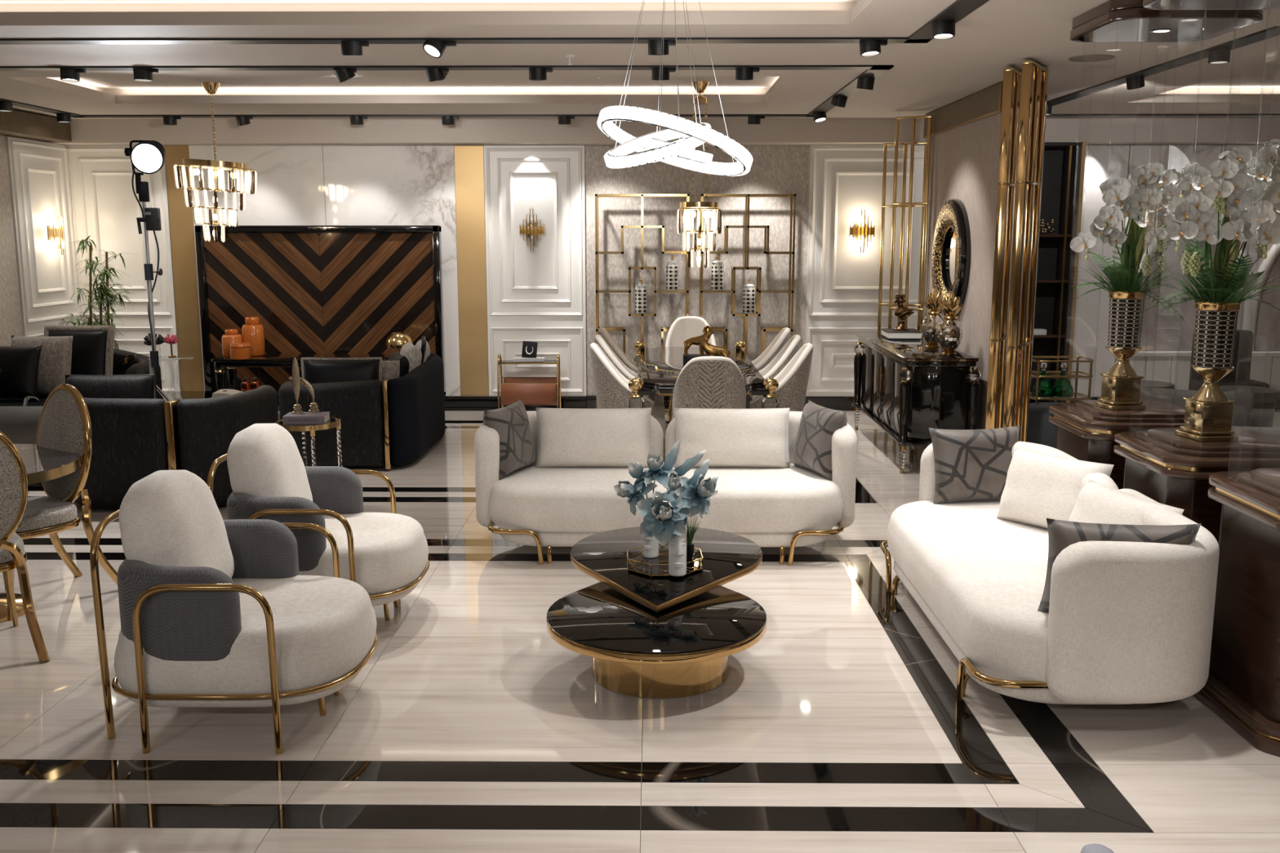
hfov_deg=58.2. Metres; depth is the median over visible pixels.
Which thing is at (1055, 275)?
shelving
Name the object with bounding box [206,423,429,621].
armchair
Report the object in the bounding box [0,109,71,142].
air vent
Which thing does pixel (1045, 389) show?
decanter
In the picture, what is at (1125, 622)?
curved sofa
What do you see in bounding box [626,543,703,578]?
wire tray
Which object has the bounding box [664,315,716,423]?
dining chair
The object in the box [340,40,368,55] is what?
track spotlight
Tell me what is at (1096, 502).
cushion
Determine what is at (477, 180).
wall
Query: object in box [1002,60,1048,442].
column
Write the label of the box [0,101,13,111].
track spotlight
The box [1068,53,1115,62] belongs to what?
ceiling speaker
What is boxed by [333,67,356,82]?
track spotlight
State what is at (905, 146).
screen
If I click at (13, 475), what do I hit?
chair
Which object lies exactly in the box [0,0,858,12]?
ceiling light
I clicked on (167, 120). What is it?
track spotlight
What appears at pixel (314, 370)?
cushion
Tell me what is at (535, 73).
track spotlight
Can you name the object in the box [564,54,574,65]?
sprinkler
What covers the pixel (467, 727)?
floor
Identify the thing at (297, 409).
sculpture
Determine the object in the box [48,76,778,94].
ceiling light
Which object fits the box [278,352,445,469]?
loveseat
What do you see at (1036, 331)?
book
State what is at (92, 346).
cushion
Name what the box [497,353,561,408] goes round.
magazine rack
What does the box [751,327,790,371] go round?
dining chair
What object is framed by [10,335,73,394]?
cushion
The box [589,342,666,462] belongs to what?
dining chair
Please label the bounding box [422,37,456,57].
track spotlight
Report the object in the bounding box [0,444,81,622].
marble table
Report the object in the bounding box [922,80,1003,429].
wall partition
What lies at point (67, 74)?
track spotlight
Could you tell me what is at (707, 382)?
dining chair
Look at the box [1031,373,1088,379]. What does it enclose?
glass shelf
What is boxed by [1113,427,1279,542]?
pedestal
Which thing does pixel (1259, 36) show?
ceiling track
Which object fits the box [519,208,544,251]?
wall sconce
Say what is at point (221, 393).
open book
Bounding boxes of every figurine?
[684,325,731,358]
[893,293,914,330]
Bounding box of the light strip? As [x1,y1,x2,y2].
[1160,75,1279,93]
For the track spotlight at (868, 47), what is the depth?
6.62 m
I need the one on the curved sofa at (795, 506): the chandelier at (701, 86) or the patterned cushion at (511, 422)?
the patterned cushion at (511, 422)
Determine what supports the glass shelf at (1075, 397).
attached to the bar cart
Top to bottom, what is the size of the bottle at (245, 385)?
0.118 m
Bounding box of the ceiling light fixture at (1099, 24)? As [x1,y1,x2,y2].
[1069,0,1263,42]
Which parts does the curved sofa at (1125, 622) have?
leg, leg, leg, seat, leg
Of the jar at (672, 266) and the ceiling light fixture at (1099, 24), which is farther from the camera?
the jar at (672, 266)
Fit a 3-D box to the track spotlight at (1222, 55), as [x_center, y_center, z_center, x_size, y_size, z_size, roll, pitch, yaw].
[3.519,-2.260,7.008,0.120,0.089,0.160,0,10,1]
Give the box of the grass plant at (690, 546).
[686,515,700,559]
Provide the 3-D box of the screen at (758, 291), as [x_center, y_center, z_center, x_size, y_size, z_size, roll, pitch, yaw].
[1.074,-1.230,11.679,0.933,2.210,0.282,0,10,1]
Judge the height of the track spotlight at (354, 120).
0.101 m
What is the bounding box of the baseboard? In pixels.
[278,395,1279,411]
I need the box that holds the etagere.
[595,194,689,414]
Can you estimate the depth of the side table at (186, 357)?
10.86 m
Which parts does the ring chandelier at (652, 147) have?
ring frame, ring frame, ring frame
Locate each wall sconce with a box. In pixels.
[47,210,64,254]
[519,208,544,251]
[848,209,875,252]
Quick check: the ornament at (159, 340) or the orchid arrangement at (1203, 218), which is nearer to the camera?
the orchid arrangement at (1203, 218)
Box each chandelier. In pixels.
[173,81,257,242]
[596,0,752,176]
[676,80,721,268]
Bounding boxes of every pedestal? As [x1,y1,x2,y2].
[1048,400,1185,489]
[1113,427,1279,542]
[1193,467,1279,756]
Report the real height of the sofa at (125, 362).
0.830 m
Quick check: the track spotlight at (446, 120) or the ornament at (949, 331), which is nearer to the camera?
the ornament at (949, 331)
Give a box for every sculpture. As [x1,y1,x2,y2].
[288,376,319,413]
[292,357,302,414]
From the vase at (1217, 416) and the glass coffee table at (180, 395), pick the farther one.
the glass coffee table at (180, 395)
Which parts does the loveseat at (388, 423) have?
panel, panel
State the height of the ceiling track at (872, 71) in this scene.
0.032 m
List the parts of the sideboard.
door, door, handle, handle, door, door, cornice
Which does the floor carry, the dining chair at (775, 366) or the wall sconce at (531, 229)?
the dining chair at (775, 366)
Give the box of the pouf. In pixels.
[1027,402,1063,448]
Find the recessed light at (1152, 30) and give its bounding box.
[1150,28,1173,32]
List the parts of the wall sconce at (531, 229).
plate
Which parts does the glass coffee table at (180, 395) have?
glass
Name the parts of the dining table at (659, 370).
leg, glass, table frame, leg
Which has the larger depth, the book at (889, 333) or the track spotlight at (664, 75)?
the book at (889, 333)
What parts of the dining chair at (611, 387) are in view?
seat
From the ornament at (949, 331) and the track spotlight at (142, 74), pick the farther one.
the ornament at (949, 331)
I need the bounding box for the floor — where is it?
[0,410,1279,852]
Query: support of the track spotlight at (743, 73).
attached to the ceiling track at (872, 71)
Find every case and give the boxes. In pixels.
[1061,22,1245,417]
[1128,4,1277,457]
[1226,2,1279,478]
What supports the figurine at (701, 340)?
on the dining table at (659, 370)
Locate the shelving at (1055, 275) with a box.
[1030,141,1086,403]
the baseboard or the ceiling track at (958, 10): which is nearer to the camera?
the ceiling track at (958, 10)
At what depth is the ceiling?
7.37 m
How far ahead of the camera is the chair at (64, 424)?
5.83 m
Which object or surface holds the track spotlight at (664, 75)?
attached to the ceiling track at (872, 71)
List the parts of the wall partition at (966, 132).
band trim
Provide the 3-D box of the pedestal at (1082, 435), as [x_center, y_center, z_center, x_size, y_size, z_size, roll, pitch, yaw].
[2.617,0.357,6.171,0.730,0.936,0.730,0,10,1]
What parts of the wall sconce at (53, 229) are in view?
plate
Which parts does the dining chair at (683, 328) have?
leg, leg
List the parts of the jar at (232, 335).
lid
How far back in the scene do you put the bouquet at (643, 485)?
5.38 m
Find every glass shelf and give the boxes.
[598,288,628,290]
[631,311,653,313]
[656,288,686,290]
[702,288,732,290]
[760,288,791,290]
[1030,394,1085,400]
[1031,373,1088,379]
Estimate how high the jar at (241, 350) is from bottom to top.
0.158 m
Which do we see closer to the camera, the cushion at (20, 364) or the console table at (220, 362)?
the cushion at (20, 364)
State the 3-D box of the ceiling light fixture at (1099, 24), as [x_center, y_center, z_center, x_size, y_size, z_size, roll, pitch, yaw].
[2.617,-2.036,5.766,0.732,0.108,0.732,0,10,1]
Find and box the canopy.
[1142,0,1279,9]
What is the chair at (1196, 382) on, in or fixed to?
on the floor
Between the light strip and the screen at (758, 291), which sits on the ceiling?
the light strip
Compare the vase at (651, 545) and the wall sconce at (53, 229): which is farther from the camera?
the wall sconce at (53, 229)
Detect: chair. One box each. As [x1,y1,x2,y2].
[0,431,49,663]
[6,384,117,620]
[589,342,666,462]
[594,334,665,455]
[598,327,665,445]
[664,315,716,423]
[671,355,746,418]
[745,334,800,408]
[748,342,813,411]
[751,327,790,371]
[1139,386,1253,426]
[1188,329,1269,390]
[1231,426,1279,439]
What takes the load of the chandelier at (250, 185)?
hanging from the ceiling
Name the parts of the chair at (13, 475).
leg, seat, seat frame, oval frame, leg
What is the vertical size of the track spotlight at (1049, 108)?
0.089 m
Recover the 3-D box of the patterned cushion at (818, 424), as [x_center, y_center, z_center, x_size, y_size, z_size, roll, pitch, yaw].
[1.070,0.077,6.854,0.194,0.411,0.460,-3,10,-19]
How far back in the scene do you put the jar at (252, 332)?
11.47 m
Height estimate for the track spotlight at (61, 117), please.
0.089 m
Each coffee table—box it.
[158,391,279,408]
[546,526,766,698]
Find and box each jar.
[221,328,242,357]
[229,342,251,359]
[241,316,265,355]
[635,277,647,313]
[666,254,678,289]
[711,254,724,289]
[742,278,755,313]
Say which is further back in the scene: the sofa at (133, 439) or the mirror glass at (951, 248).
the mirror glass at (951, 248)
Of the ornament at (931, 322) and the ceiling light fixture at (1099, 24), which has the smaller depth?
the ceiling light fixture at (1099, 24)
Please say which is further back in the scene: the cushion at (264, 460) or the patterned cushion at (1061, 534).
the cushion at (264, 460)
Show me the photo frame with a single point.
(529, 348)
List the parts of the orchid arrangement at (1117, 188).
flower stem, blade, blade, blade, flower stem, flower stem, flower stem, blade, flower stem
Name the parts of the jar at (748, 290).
lid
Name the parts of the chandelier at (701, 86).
chain, rod, bulb, stem, chain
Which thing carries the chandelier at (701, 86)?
hanging from the ceiling
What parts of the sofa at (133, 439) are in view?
panel, panel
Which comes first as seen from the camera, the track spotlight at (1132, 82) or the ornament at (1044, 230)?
the track spotlight at (1132, 82)
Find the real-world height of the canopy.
0.108 m
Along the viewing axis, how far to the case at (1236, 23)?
5.82 m
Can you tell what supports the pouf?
on the floor
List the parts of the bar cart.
post, rail, rail, rail, post, post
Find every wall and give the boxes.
[0,109,80,346]
[48,117,1279,396]
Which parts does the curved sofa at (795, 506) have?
leg, leg, seat, leg, leg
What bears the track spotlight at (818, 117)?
attached to the ceiling track at (872, 71)
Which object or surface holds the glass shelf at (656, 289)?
attached to the etagere
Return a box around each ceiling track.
[0,0,989,44]
[0,64,893,117]
[1045,24,1279,116]
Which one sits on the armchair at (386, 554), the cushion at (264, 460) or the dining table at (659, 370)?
the cushion at (264, 460)
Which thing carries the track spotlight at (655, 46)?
attached to the ceiling track at (958, 10)
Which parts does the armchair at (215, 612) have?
seat, seat rail, leg, leg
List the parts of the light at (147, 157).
knob, knob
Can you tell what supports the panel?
attached to the wall at (477, 180)
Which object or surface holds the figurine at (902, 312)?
on the book at (889, 333)
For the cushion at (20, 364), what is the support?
on the sofa at (125, 362)
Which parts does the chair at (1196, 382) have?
seat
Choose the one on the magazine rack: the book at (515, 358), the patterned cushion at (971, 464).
the book at (515, 358)
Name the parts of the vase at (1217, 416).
stem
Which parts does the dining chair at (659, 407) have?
seat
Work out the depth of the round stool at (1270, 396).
10.05 m
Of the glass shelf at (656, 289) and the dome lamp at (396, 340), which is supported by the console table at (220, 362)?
the dome lamp at (396, 340)
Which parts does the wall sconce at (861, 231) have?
plate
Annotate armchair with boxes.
[0,395,42,484]
[89,470,378,754]
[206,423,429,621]
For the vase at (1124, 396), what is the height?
0.612 m
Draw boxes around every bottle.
[240,377,250,391]
[250,377,260,389]
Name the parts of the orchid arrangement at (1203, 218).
blade, flower stem, flower stem, flower stem, blade, flower stem, flower stem, blade, flower stem, flower stem, blade, blade, flower stem, flower stem, flower stem, blade, flower stem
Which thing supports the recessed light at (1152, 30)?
on the ceiling light fixture at (1099, 24)
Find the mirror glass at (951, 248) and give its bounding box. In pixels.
[945,228,956,288]
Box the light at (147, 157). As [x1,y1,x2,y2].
[124,140,169,401]
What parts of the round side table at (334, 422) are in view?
leg, glass, leg, leg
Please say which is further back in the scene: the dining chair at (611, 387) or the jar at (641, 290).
the jar at (641, 290)
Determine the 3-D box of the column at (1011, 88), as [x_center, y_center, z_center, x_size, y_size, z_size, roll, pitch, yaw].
[2.573,-0.981,8.116,0.063,2.925,0.541,5,11,28]
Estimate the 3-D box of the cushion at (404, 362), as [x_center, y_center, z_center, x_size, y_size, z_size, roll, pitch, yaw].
[-2.033,-0.427,9.618,0.181,0.372,0.440,-4,10,-21]
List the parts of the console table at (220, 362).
leg, leg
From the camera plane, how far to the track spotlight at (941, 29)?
6.02 m
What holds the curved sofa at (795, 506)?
on the floor
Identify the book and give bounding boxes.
[211,389,242,397]
[282,411,330,424]
[513,356,544,361]
[880,328,922,338]
[1033,328,1046,334]
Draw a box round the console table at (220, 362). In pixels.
[211,354,391,390]
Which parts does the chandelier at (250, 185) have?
bulb, chain, bulb, rod, bulb, bulb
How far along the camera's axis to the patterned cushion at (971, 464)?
6.07 m
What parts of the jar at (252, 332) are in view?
lid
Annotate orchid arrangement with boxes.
[1069,162,1192,323]
[1125,138,1279,321]
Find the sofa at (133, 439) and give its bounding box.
[74,385,278,508]
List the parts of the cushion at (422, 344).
trim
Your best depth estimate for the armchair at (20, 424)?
8.32 m
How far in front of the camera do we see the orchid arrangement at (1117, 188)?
5.84 m
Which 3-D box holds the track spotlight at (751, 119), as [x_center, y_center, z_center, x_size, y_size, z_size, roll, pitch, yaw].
[1.111,-2.934,10.989,0.160,0.101,0.127,0,10,1]
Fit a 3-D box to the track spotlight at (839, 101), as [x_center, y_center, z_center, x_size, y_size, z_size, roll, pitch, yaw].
[1.632,-2.674,9.441,0.136,0.116,0.159,0,10,1]
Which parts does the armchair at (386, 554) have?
seat, leg, leg, seat rail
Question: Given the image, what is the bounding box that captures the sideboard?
[852,333,981,473]
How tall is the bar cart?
0.822 m
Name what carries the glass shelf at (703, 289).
attached to the screen at (758, 291)
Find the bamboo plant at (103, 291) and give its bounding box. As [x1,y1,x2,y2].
[57,235,134,349]
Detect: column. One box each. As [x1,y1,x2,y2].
[985,66,1022,429]
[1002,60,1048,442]
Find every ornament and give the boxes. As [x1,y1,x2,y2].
[143,333,164,345]
[163,333,178,357]
[920,287,943,348]
[937,290,963,355]
[1039,217,1054,233]
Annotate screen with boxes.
[698,194,795,355]
[877,142,927,333]
[888,115,932,331]
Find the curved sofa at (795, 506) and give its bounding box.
[474,410,857,565]
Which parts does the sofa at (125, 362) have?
seat, arm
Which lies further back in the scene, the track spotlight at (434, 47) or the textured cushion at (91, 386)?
the textured cushion at (91, 386)
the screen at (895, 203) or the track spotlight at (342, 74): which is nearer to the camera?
the track spotlight at (342, 74)
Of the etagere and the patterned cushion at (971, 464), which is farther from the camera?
the etagere
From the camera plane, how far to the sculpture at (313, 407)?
7.74 m
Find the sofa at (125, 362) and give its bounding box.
[0,347,162,406]
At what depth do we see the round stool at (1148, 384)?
10.50 m
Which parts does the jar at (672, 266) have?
lid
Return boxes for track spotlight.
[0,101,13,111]
[56,113,71,122]
[59,67,85,81]
[133,67,158,81]
[163,115,181,124]
[235,115,253,125]
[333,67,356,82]
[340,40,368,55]
[350,115,367,124]
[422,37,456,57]
[425,67,448,81]
[441,115,458,124]
[528,67,552,80]
[558,115,574,124]
[648,40,675,55]
[651,66,675,79]
[735,66,759,79]
[747,115,764,124]
[812,111,826,122]
[831,96,847,107]
[856,77,875,89]
[859,39,887,56]
[931,20,955,39]
[1046,105,1052,115]
[1125,75,1145,89]
[1208,48,1231,63]
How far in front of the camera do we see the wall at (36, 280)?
11.02 m
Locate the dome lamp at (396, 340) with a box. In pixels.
[385,332,413,353]
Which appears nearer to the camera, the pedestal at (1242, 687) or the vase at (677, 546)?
the pedestal at (1242, 687)
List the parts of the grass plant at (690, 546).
pot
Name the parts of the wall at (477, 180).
moulding, moulding, moulding, wall panel, moulding, moulding, moulding, moulding, moulding, moulding, wall panel, moulding, moulding, moulding, moulding, moulding, moulding, wall panel, moulding, moulding, moulding, arch moulding, mural panel, arch moulding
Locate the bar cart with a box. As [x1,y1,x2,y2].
[1030,355,1093,403]
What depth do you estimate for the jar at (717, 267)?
11.58 m
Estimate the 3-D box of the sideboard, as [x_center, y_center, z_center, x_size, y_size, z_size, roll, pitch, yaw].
[2.308,-0.249,9.845,0.630,0.905,2.132,0,10,1]
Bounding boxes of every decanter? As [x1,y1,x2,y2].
[1031,362,1053,397]
[1052,362,1073,397]
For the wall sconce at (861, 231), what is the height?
0.470 m
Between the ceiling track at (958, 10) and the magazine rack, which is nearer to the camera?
the ceiling track at (958, 10)
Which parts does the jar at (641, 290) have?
lid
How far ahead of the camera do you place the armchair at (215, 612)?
4.19 m
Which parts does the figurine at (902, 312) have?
crown, sash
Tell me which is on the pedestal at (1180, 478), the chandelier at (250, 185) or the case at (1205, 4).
the case at (1205, 4)
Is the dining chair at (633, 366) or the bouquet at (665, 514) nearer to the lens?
the bouquet at (665, 514)
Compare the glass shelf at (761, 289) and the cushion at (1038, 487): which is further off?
the glass shelf at (761, 289)
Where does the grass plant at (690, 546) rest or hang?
on the wire tray at (659, 566)
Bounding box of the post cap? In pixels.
[1080,844,1114,852]
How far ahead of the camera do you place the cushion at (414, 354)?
9.88 m
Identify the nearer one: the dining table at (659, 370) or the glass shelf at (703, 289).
the dining table at (659, 370)
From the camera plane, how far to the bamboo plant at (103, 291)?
11.19 m
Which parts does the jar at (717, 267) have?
lid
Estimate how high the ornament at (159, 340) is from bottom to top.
0.244 m
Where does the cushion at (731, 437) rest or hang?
on the curved sofa at (795, 506)
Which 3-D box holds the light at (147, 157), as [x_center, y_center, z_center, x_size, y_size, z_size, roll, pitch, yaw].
[-3.750,-0.863,8.578,0.726,2.508,0.726,0,10,1]
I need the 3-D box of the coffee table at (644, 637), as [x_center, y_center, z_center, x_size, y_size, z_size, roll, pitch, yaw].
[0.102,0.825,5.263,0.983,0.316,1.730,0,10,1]
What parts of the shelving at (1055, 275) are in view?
shelf, shelf, shelf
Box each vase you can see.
[642,517,658,558]
[668,524,687,576]
[1093,290,1146,410]
[1175,300,1240,441]
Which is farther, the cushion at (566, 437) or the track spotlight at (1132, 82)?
the track spotlight at (1132, 82)
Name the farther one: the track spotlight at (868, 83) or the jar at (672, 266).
the jar at (672, 266)
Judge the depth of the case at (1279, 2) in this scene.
4.40 m
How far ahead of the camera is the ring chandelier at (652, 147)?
5.01 m
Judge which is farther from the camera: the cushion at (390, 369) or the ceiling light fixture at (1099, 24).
the cushion at (390, 369)
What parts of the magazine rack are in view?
frame, rail, rail, glass, frame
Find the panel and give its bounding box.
[194,225,445,395]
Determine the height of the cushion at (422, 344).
0.444 m
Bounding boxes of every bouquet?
[613,440,706,515]
[635,458,718,546]
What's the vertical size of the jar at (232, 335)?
0.270 m
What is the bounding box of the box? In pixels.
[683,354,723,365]
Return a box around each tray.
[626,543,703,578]
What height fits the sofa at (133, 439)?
0.765 m
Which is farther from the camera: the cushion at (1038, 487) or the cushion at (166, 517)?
the cushion at (1038, 487)
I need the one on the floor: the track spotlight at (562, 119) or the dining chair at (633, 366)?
the dining chair at (633, 366)
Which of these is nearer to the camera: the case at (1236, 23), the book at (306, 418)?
the case at (1236, 23)
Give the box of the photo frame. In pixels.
[521,341,537,358]
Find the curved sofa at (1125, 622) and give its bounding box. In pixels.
[880,440,1219,704]
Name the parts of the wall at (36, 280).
moulding, moulding, moulding, moulding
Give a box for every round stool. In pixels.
[1140,379,1174,389]
[1219,385,1279,426]
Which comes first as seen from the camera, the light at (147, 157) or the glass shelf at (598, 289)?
the light at (147, 157)
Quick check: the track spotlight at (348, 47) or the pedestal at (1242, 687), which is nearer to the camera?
the pedestal at (1242, 687)
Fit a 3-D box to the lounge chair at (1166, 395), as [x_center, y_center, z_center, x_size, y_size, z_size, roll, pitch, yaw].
[4.057,0.040,8.695,0.970,0.720,0.730,6,11,30]
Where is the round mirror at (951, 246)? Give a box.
[931,198,970,315]
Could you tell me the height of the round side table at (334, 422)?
0.604 m
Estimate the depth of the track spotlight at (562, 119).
10.96 m
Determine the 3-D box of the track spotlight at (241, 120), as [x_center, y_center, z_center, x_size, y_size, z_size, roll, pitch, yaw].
[-3.796,-2.945,11.041,0.158,0.118,0.136,0,10,1]
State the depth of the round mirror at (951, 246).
9.81 m
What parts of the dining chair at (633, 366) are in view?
seat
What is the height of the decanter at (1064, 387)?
0.297 m
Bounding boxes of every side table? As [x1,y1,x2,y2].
[158,355,195,395]
[273,417,342,466]
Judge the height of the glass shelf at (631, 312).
0.007 m
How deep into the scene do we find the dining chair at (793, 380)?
8.50 m
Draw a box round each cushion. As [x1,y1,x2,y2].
[0,344,42,400]
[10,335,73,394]
[43,324,115,374]
[64,374,155,398]
[118,470,234,578]
[226,423,312,501]
[300,357,382,383]
[382,360,399,381]
[388,351,409,377]
[400,341,422,372]
[415,335,430,364]
[483,400,535,479]
[535,407,651,467]
[673,408,790,468]
[793,400,847,480]
[928,425,1019,504]
[996,447,1114,528]
[1037,518,1201,611]
[1068,479,1184,524]
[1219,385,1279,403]
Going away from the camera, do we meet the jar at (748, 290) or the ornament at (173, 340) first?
the ornament at (173, 340)
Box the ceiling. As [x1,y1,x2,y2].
[0,0,1279,119]
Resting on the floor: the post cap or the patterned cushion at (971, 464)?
the post cap
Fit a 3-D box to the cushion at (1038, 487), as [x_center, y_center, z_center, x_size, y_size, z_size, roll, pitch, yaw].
[1.998,0.320,5.566,0.236,0.352,0.550,-7,12,-35]
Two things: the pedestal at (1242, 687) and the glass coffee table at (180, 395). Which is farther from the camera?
the glass coffee table at (180, 395)
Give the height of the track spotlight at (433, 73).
0.121 m
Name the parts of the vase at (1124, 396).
stem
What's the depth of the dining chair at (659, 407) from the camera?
9.24 m
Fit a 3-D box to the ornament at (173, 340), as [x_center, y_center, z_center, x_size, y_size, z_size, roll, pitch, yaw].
[-4.407,-0.760,10.817,0.131,0.221,0.134,0,10,1]
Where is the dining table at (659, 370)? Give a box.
[627,340,778,408]
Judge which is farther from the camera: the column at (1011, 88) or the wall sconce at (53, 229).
the wall sconce at (53, 229)
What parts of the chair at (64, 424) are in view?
leg, seat, seat frame, oval frame, leg, leg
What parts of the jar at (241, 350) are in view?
lid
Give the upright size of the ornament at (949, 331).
0.495 m

